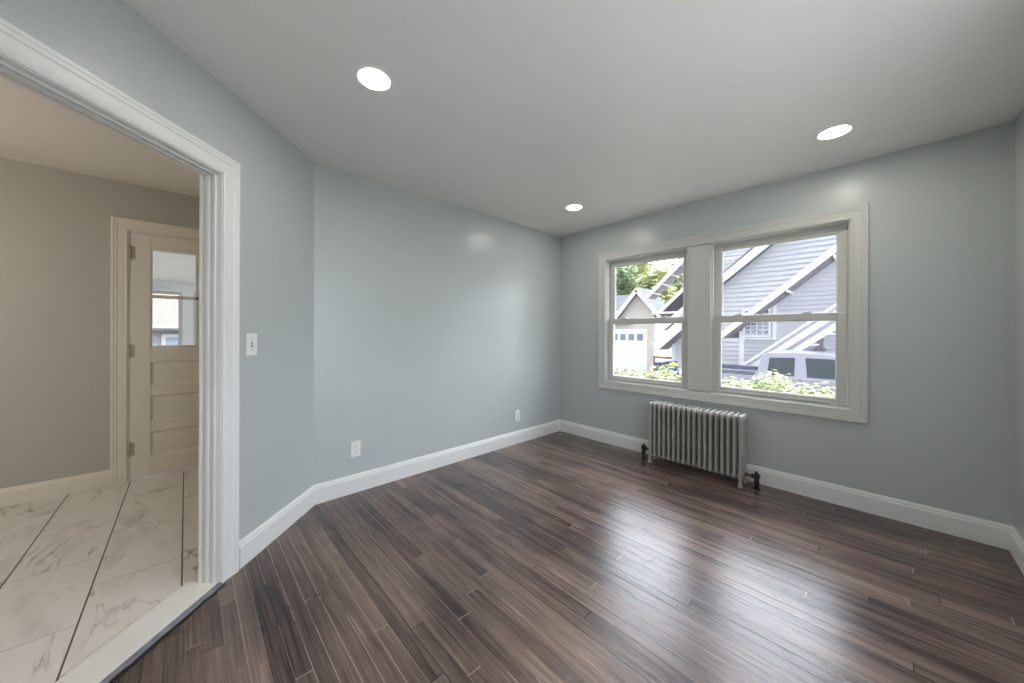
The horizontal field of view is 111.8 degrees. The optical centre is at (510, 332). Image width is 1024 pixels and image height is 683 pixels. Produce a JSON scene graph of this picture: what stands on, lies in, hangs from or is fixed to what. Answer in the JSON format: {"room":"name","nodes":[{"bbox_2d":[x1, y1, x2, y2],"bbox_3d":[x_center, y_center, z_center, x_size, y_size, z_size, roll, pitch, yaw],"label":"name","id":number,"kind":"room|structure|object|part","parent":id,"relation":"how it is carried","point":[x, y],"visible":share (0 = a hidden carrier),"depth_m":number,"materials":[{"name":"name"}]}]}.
{"room":"empty living room","nodes":[
{"label":"empty living room","id":0,"kind":"room"},
{"bbox_2d":[0,157,198,488],"bbox_3d":[-3.578,-0.002,2.493,3.580,2.640,0.130,0,0,-43],"label":"wall","id":1,"kind":"structure","parent":0,"point":[55,224],"depth_m":2.59,"materials":[{"name":"grey paint"}]},
{"bbox_2d":[0,470,109,507],"bbox_3d":[-3.976,1.154,2.023,2.162,0.126,0.018,0,0,-43],"label":"baseboard","id":2,"kind":"structure","parent":1,"relation":"attached to","point":[9,496],"depth_m":2.57,"materials":[{"name":"beige paint"}]},
{"bbox_2d":[110,216,198,485],"bbox_3d":[-2.843,0.146,3.167,1.051,2.148,0.151,0,0,-43],"label":"door frame","id":3,"kind":"structure","parent":1,"relation":"attached to","point":[120,324],"depth_m":2.80,"materials":[{"name":"beige paint"}]},
{"bbox_3d":[-2.846,1.216,3.167,0.846,0.008,0.132,0,0,-43],"label":"sill","id":4,"kind":"part","parent":3,"relation":"part of","materials":[{"name":"white wood"}]},
{"bbox_2d":[128,232,198,478],"bbox_3d":[-2.799,0.192,3.113,0.850,2.026,0.102,0,0,-43],"label":"door","id":5,"kind":"structure","parent":1,"relation":"in","point":[164,379],"depth_m":2.95,"materials":[{"name":"beige paint"}]},
{"bbox_3d":[-2.815,0.351,3.137,0.620,0.214,0.026,0,0,-43],"label":"panel","id":6,"kind":"part","parent":5,"relation":"part of","materials":[{"name":"beige paint"}]},
{"bbox_3d":[-2.816,0.646,3.137,0.620,0.232,0.026,0,0,-43],"label":"panel","id":7,"kind":"part","parent":5,"relation":"part of","materials":[{"name":"beige paint"}]},
{"bbox_3d":[-2.817,0.940,3.137,0.620,0.216,0.026,0,0,-43],"label":"panel","id":8,"kind":"part","parent":5,"relation":"part of","materials":[{"name":"beige paint"}]},
{"bbox_2d":[0,0,313,540],"bbox_3d":[-1.474,0.005,0.938,0.098,2.640,3.230,0,0,1],"label":"wall","id":9,"kind":"structure","parent":0,"point":[109,39],"depth_m":1.90,"materials":[{"name":"grey paint"}]},
{"bbox_2d":[0,17,239,582],"bbox_3d":[-1.462,0.179,1.082,0.122,2.093,1.409,0,0,1],"label":"door frame","id":10,"kind":"structure","parent":9,"relation":"attached to","point":[25,61],"depth_m":1.68,"materials":[{"name":"white paint"}]},
{"bbox_2d":[246,334,256,355],"bbox_3d":[-1.400,0.065,1.884,0.021,0.120,0.076,0,0,1],"label":"light switch","id":11,"kind":"object","parent":9,"relation":"attached to","point":[251,339],"visible":1,"depth_m":1.88,"materials":[{"name":"white plastic"}]},
{"bbox_2d":[239,485,314,568],"bbox_3d":[-1.401,1.157,2.134,0.018,0.137,0.679,0,0,1],"label":"baseboard","id":12,"kind":"structure","parent":9,"relation":"attached to","point":[252,544],"depth_m":2.05,"materials":[{"name":"white paint"}]},
{"bbox_2d":[153,251,195,282],"bbox_3d":[-4.003,-0.933,4.283,4.600,0.580,3.070,0,0,-43],"label":"ceiling","id":13,"kind":"structure","parent":0,"point":[166,266],"depth_m":4.46,"materials":[{"name":"white paint"}]},
{"bbox_2d":[153,280,195,344],"bbox_3d":[-4.745,0.279,5.065,4.610,2.070,0.120,0,0,-43],"label":"wall","id":14,"kind":"structure","parent":0,"point":[187,289],"depth_m":5.03,"materials":[{"name":"white paint"}]},
{"bbox_2d":[153,290,181,344],"bbox_3d":[-5.153,-0.047,4.683,1.050,1.080,0.060,0,0,-43],"label":"window","id":15,"kind":"structure","parent":14,"relation":"in","point":[179,329],"depth_m":5.00,"materials":[{"name":"grey plastic"}]},
{"bbox_2d":[193,293,194,344],"bbox_3d":[-4.332,-0.044,5.451,0.960,1.080,0.060,0,0,-43],"label":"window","id":16,"kind":"structure","parent":14,"relation":"in","point":[194,293],"depth_m":5.11,"materials":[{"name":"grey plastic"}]},
{"bbox_2d":[313,162,559,484],"bbox_3d":[-0.441,0.008,3.460,2.842,2.640,0.130,0,0,-43],"label":"wall","id":17,"kind":"structure","parent":0,"point":[436,322],"depth_m":3.05,"materials":[{"name":"grey paint"}]},
{"bbox_2d":[350,440,360,457],"bbox_3d":[-1.188,0.895,2.666,0.074,0.118,0.013,0,0,-43],"label":"wall outlet","id":18,"kind":"object","parent":17,"relation":"attached to","point":[355,447],"visible":1,"depth_m":2.66,"materials":[{"name":"white plastic"}]},
{"bbox_2d":[314,419,559,504],"bbox_3d":[-0.385,1.160,3.414,2.776,0.137,0.018,0,0,-43],"label":"baseboard","id":19,"kind":"structure","parent":17,"relation":"attached to","point":[340,487],"depth_m":3.04,"materials":[{"name":"white paint"}]},
{"bbox_2d":[515,410,519,421],"bbox_3d":[0.080,0.924,3.852,0.074,0.118,0.013,0,0,-43],"label":"wall outlet","id":20,"kind":"object","parent":17,"relation":"attached to","point":[517,413],"visible":1,"depth_m":3.85,"materials":[{"name":"white plastic"}]},
{"bbox_2d":[0,431,1023,682],"bbox_3d":[-0.958,1.277,1.628,6.152,0.100,4.819,0,0,-43],"label":"floor","id":21,"kind":"structure","parent":0,"point":[557,557],"depth_m":1.69,"materials":[{"name":"brown wood"}]},
{"bbox_2d":[55,582,226,682],"bbox_3d":[-1.481,1.219,1.081,0.201,0.012,1.216,0,0,1],"label":"threshold","id":22,"kind":"object","parent":21,"relation":"on","point":[126,649],"visible":1,"depth_m":1.38,"materials":[{"name":"white stone"}]},
{"bbox_2d":[640,400,760,490],"bbox_3d":[1.635,0.949,3.083,0.184,0.572,0.986,0,0,-43],"label":"radiator","id":23,"kind":"object","parent":21,"relation":"on","point":[711,439],"visible":1,"depth_m":2.99,"materials":[{"name":"white metal"}]},
{"bbox_3d":[1.332,1.169,3.303,0.040,0.130,0.034,0,0,-43],"label":"leg","id":24,"kind":"part","parent":23,"relation":"part of","materials":[{"name":"grey paint"}]},
{"bbox_3d":[1.835,1.171,2.766,0.040,0.130,0.034,0,0,-43],"label":"leg","id":25,"kind":"part","parent":23,"relation":"part of","materials":[{"name":"grey paint"}]},
{"bbox_2d":[0,0,1023,236],"bbox_3d":[-0.928,-1.283,1.635,6.312,0.140,4.979,0,0,-43],"label":"ceiling","id":26,"kind":"structure","parent":0,"point":[521,112],"depth_m":1.75,"materials":[{"name":"white paint"}]},
{"bbox_2d":[354,65,393,91],"bbox_3d":[-0.650,-1.210,1.658,0.180,0.005,0.180,0,0,-43],"label":"recessed light","id":27,"kind":"object","parent":26,"relation":"in","point":[373,78],"visible":1,"depth_m":1.65,"materials":[{"name":"white plastic"}]},
{"bbox_2d":[565,204,582,210],"bbox_3d":[0.615,-1.206,3.347,0.180,0.005,0.180,0,0,-43],"label":"recessed light","id":28,"kind":"object","parent":26,"relation":"in","point":[572,207],"visible":1,"depth_m":3.34,"materials":[{"name":"white plastic"}]},
{"bbox_2d":[814,123,854,140],"bbox_3d":[1.946,-1.201,2.082,0.180,0.005,0.180,0,0,-43],"label":"recessed light","id":29,"kind":"object","parent":26,"relation":"in","point":[836,131],"visible":1,"depth_m":2.07,"materials":[{"name":"white plastic"}]},
{"bbox_2d":[560,122,1014,525],"bbox_3d":[1.806,0.016,3.225,0.160,2.640,3.542,0,0,-43],"label":"wall","id":30,"kind":"structure","parent":0,"point":[938,433],"depth_m":2.27,"materials":[{"name":"grey paint"}]},
{"bbox_2d":[606,247,687,389],"bbox_3d":[1.429,-0.133,3.627,0.158,1.355,0.885,0,0,-43],"label":"window","id":31,"kind":"structure","parent":30,"relation":"in","point":[611,265],"depth_m":3.65,"materials":[{"name":"grey plastic"}]},
{"bbox_3d":[1.404,0.191,3.604,0.031,0.682,0.846,0,0,-43],"label":"sash","id":32,"kind":"part","parent":31,"relation":"part of","materials":[{"name":"grey plastic"}]},
{"bbox_3d":[1.435,-0.449,3.632,0.032,0.697,0.846,0,0,-43],"label":"sash","id":33,"kind":"part","parent":31,"relation":"part of","materials":[{"name":"clear glass"}]},
{"bbox_2d":[598,203,868,423],"bbox_3d":[1.794,-0.132,3.221,0.180,1.519,2.139,0,0,-43],"label":"window","id":34,"kind":"structure","parent":30,"relation":"in","point":[842,229],"depth_m":2.81,"materials":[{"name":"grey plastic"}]},
{"bbox_3d":[2.137,0.193,2.820,0.031,0.682,0.870,0,0,-43],"label":"sash","id":35,"kind":"part","parent":34,"relation":"part of","materials":[{"name":"grey plastic"}]},
{"bbox_3d":[2.169,-0.446,2.847,0.032,0.697,0.870,0,0,-43],"label":"sash","id":36,"kind":"part","parent":34,"relation":"part of","materials":[{"name":"clear glass"}]},
{"bbox_2d":[560,420,1011,549],"bbox_3d":[1.737,1.167,3.164,0.018,0.137,3.282,0,0,-43],"label":"baseboard","id":37,"kind":"structure","parent":30,"relation":"attached to","point":[983,531],"depth_m":2.39,"materials":[{"name":"white paint"}]},
{"bbox_2d":[1014,108,1023,539],"bbox_3d":[1.081,0.013,0.205,5.065,2.640,0.140,0,0,-43],"label":"wall","id":38,"kind":"structure","parent":0,"point":[1019,123],"depth_m":1.90,"materials":[{"name":"grey paint"}]},
{"bbox_2d":[1009,526,1023,574],"bbox_3d":[1.071,1.165,0.307,4.895,0.137,0.018,0,0,-43],"label":"baseboard","id":39,"kind":"structure","parent":38,"relation":"attached to","point":[1016,543],"depth_m":1.86,"materials":[{"name":"white paint"}]},
{"label":"outside","id":40,"kind":"structure","parent":0,"visible":0},
{"bbox_3d":[4.116,2.494,17.550,110.000,0.200,100.000,0,0,-43],"label":"ground","id":41,"kind":"structure","parent":40,"visible":0},
{"bbox_2d":[153,294,177,344],"bbox_3d":[-13.897,0.449,11.636,7.600,3.770,6.820,0,0,-43],"label":"house","id":42,"kind":"structure","parent":41,"relation":"on","point":[165,311],"depth_m":10.77,"materials":[{"name":"beige"}]},
{"bbox_3d":[-10.264,0.496,10.899,0.800,0.700,0.020,0,0,-43],"label":"pane","id":43,"kind":"part","parent":42,"relation":"part of","materials":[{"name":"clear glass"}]},
{"bbox_2d":[616,265,641,295],"bbox_3d":[11.140,-2.261,35.422,5.681,9.363,5.326,0,0,34],"label":"tree","id":44,"kind":"object","parent":41,"relation":"on","point":[625,277],"visible":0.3,"depth_m":33.80,"materials":[{"name":"green plant"}]},
{"bbox_2d":[615,287,671,370],"bbox_3d":[8.088,-0.218,26.649,7.180,5.250,10.123,0,0,-43],"label":"garage","id":45,"kind":"structure","parent":41,"relation":"on","point":[634,348],"depth_m":22.06,"materials":[{"name":"beige"}]},
{"bbox_3d":[7.394,0.294,22.717,0.007,0.420,0.400,0,0,-43],"label":"pane","id":46,"kind":"part","parent":45,"relation":"part of","materials":[{"name":"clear glass"}]},
{"bbox_3d":[7.790,0.296,22.294,0.007,0.420,0.400,0,0,-43],"label":"pane","id":47,"kind":"part","parent":45,"relation":"part of","materials":[{"name":"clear glass"}]},
{"bbox_3d":[7.633,1.090,22.512,0.050,2.630,2.590,0,0,-43],"label":"door trim","id":48,"kind":"part","parent":45,"relation":"part of","materials":[{"name":"white"}]},
{"bbox_3d":[8.186,0.297,21.870,0.007,0.420,0.400,0,0,-43],"label":"pane","id":49,"kind":"part","parent":45,"relation":"part of","materials":[{"name":"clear glass"}]},
{"bbox_2d":[625,262,669,287],"bbox_3d":[15.019,-3.831,42.392,7.040,12.525,7.420,0,0,-43],"label":"tree","id":50,"kind":"object","parent":41,"relation":"on","point":[646,267],"visible":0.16,"depth_m":39.45,"materials":[{"name":"green plant"}]},
{"bbox_2d":[636,266,678,303],"bbox_3d":[12.475,-1.585,29.899,5.238,8.020,4.970,0,0,-43],"label":"tree","id":51,"kind":"object","parent":41,"relation":"on","point":[651,280],"visible":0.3,"depth_m":29.09,"materials":[{"name":"green plant"}]},
{"bbox_2d":[653,356,671,370],"bbox_3d":[8.070,1.832,18.097,0.120,1.150,1.200,0,0,-43],"label":"fence rail","id":52,"kind":"object","parent":41,"relation":"on","point":[654,357],"visible":0.38,"depth_m":18.36,"materials":[{"name":"brown wood"}]},
{"bbox_2d":[648,258,682,290],"bbox_3d":[21.784,-3.834,46.477,7.887,12.577,7.685,0,0,-43],"label":"tree","id":53,"kind":"object","parent":41,"relation":"on","point":[678,282],"visible":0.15,"depth_m":44.79,"materials":[{"name":"green plant"}]},
{"bbox_2d":[652,323,681,349],"bbox_3d":[8.269,0.561,16.754,1.230,3.693,2.308,0,0,-43],"label":"roof","id":54,"kind":"structure","parent":41,"relation":"on","point":[673,334],"depth_m":16.73,"materials":[{"name":"white"}]},
{"bbox_2d":[652,288,682,315],"bbox_3d":[8.835,-0.077,17.856,2.500,4.972,1.988,0,0,-43],"label":"wing roof","id":55,"kind":"structure","parent":41,"relation":"on","point":[675,303],"depth_m":17.44,"materials":[{"name":"white"}]},
{"bbox_2d":[615,359,834,397],"bbox_3d":[2.757,1.425,4.843,0.824,1.931,5.368,0,0,-43],"label":"hedge","id":56,"kind":"object","parent":41,"relation":"on","point":[775,382],"visible":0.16,"depth_m":4.38,"materials":[{"name":"green plant"}]},
{"bbox_2d":[657,235,835,374],"bbox_3d":[12.464,-3.654,11.625,6.130,12.150,15.569,0,0,-43],"label":"house","id":57,"kind":"structure","parent":41,"relation":"on","point":[794,277],"depth_m":12.82,"materials":[{"name":"grey"}]},
{"bbox_2d":[645,258,682,298],"bbox_3d":[9.244,-1.425,18.646,1.030,7.672,3.628,0,0,-43],"label":"porch roof","id":58,"kind":"structure","parent":57,"relation":"attached to","point":[676,271],"depth_m":19.08,"materials":[{"name":"white"}]},
{"bbox_3d":[8.856,-0.351,12.458,0.010,0.880,0.700,0,0,-43],"label":"pane","id":59,"kind":"part","parent":57,"relation":"part of","materials":[{"name":"clear glass"}]},
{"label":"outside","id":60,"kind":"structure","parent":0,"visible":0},
{"bbox_2d":[616,369,652,374],"bbox_3d":[8.411,2.398,11.640,13.800,0.020,21.500,0,0,-43],"label":"driveway","id":61,"kind":"structure","parent":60,"point":[616,369],"depth_m":21.25,"materials":[{"name":"grey concrete"}]},
{"bbox_2d":[654,362,665,379],"bbox_3d":[7.082,1.898,16.283,0.540,1.010,0.460,0,0,-43],"label":"tub","id":62,"kind":"object","parent":61,"relation":"on","point":[659,364],"visible":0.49,"depth_m":16.13,"materials":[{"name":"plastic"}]},
{"bbox_2d":[665,361,677,369],"bbox_3d":[7.486,1.865,16.072,0.540,1.080,0.380,0,0,-43],"label":"tub","id":63,"kind":"object","parent":61,"relation":"on","point":[667,362],"visible":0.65,"depth_m":15.94,"materials":[{"name":"blue plastic"}]},
{"bbox_2d":[667,367,679,374],"bbox_3d":[7.266,1.974,15.428,0.432,0.860,0.400,0,0,-43],"label":"tub","id":64,"kind":"object","parent":61,"relation":"on","point":[675,368],"visible":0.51,"depth_m":15.32,"materials":[{"name":"blue plastic"}]},
{"bbox_2d":[669,363,677,366],"bbox_3d":[7.278,1.433,15.456,0.352,0.184,0.428,0,0,-43],"label":"sack","id":65,"kind":"object","parent":64,"relation":"on","point":[670,364],"visible":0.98,"depth_m":15.33,"materials":[{"name":"yellow plastic"}]},
{"bbox_2d":[722,350,834,394],"bbox_3d":[8.404,1.478,9.810,2.125,1.870,5.960,0,0,-43],"label":"pickup truck","id":66,"kind":"object","parent":61,"relation":"on","point":[808,367],"visible":0.1,"depth_m":9.45,"materials":[{"name":"silver metal"}]},
{"bbox_3d":[7.145,1.179,11.315,1.910,0.120,1.760,0,0,-43],"label":"bed rail","id":67,"kind":"part","parent":66,"relation":"part of","materials":[{"name":"grey metal"}]},
{"bbox_2d":[742,304,835,369],"bbox_3d":[10.396,-0.531,9.975,0.890,5.891,6.170,0,0,-43],"label":"stairs","id":68,"kind":"structure","parent":61,"relation":"on","point":[819,324],"depth_m":10.74,"materials":[{"name":"white"}]}
]}

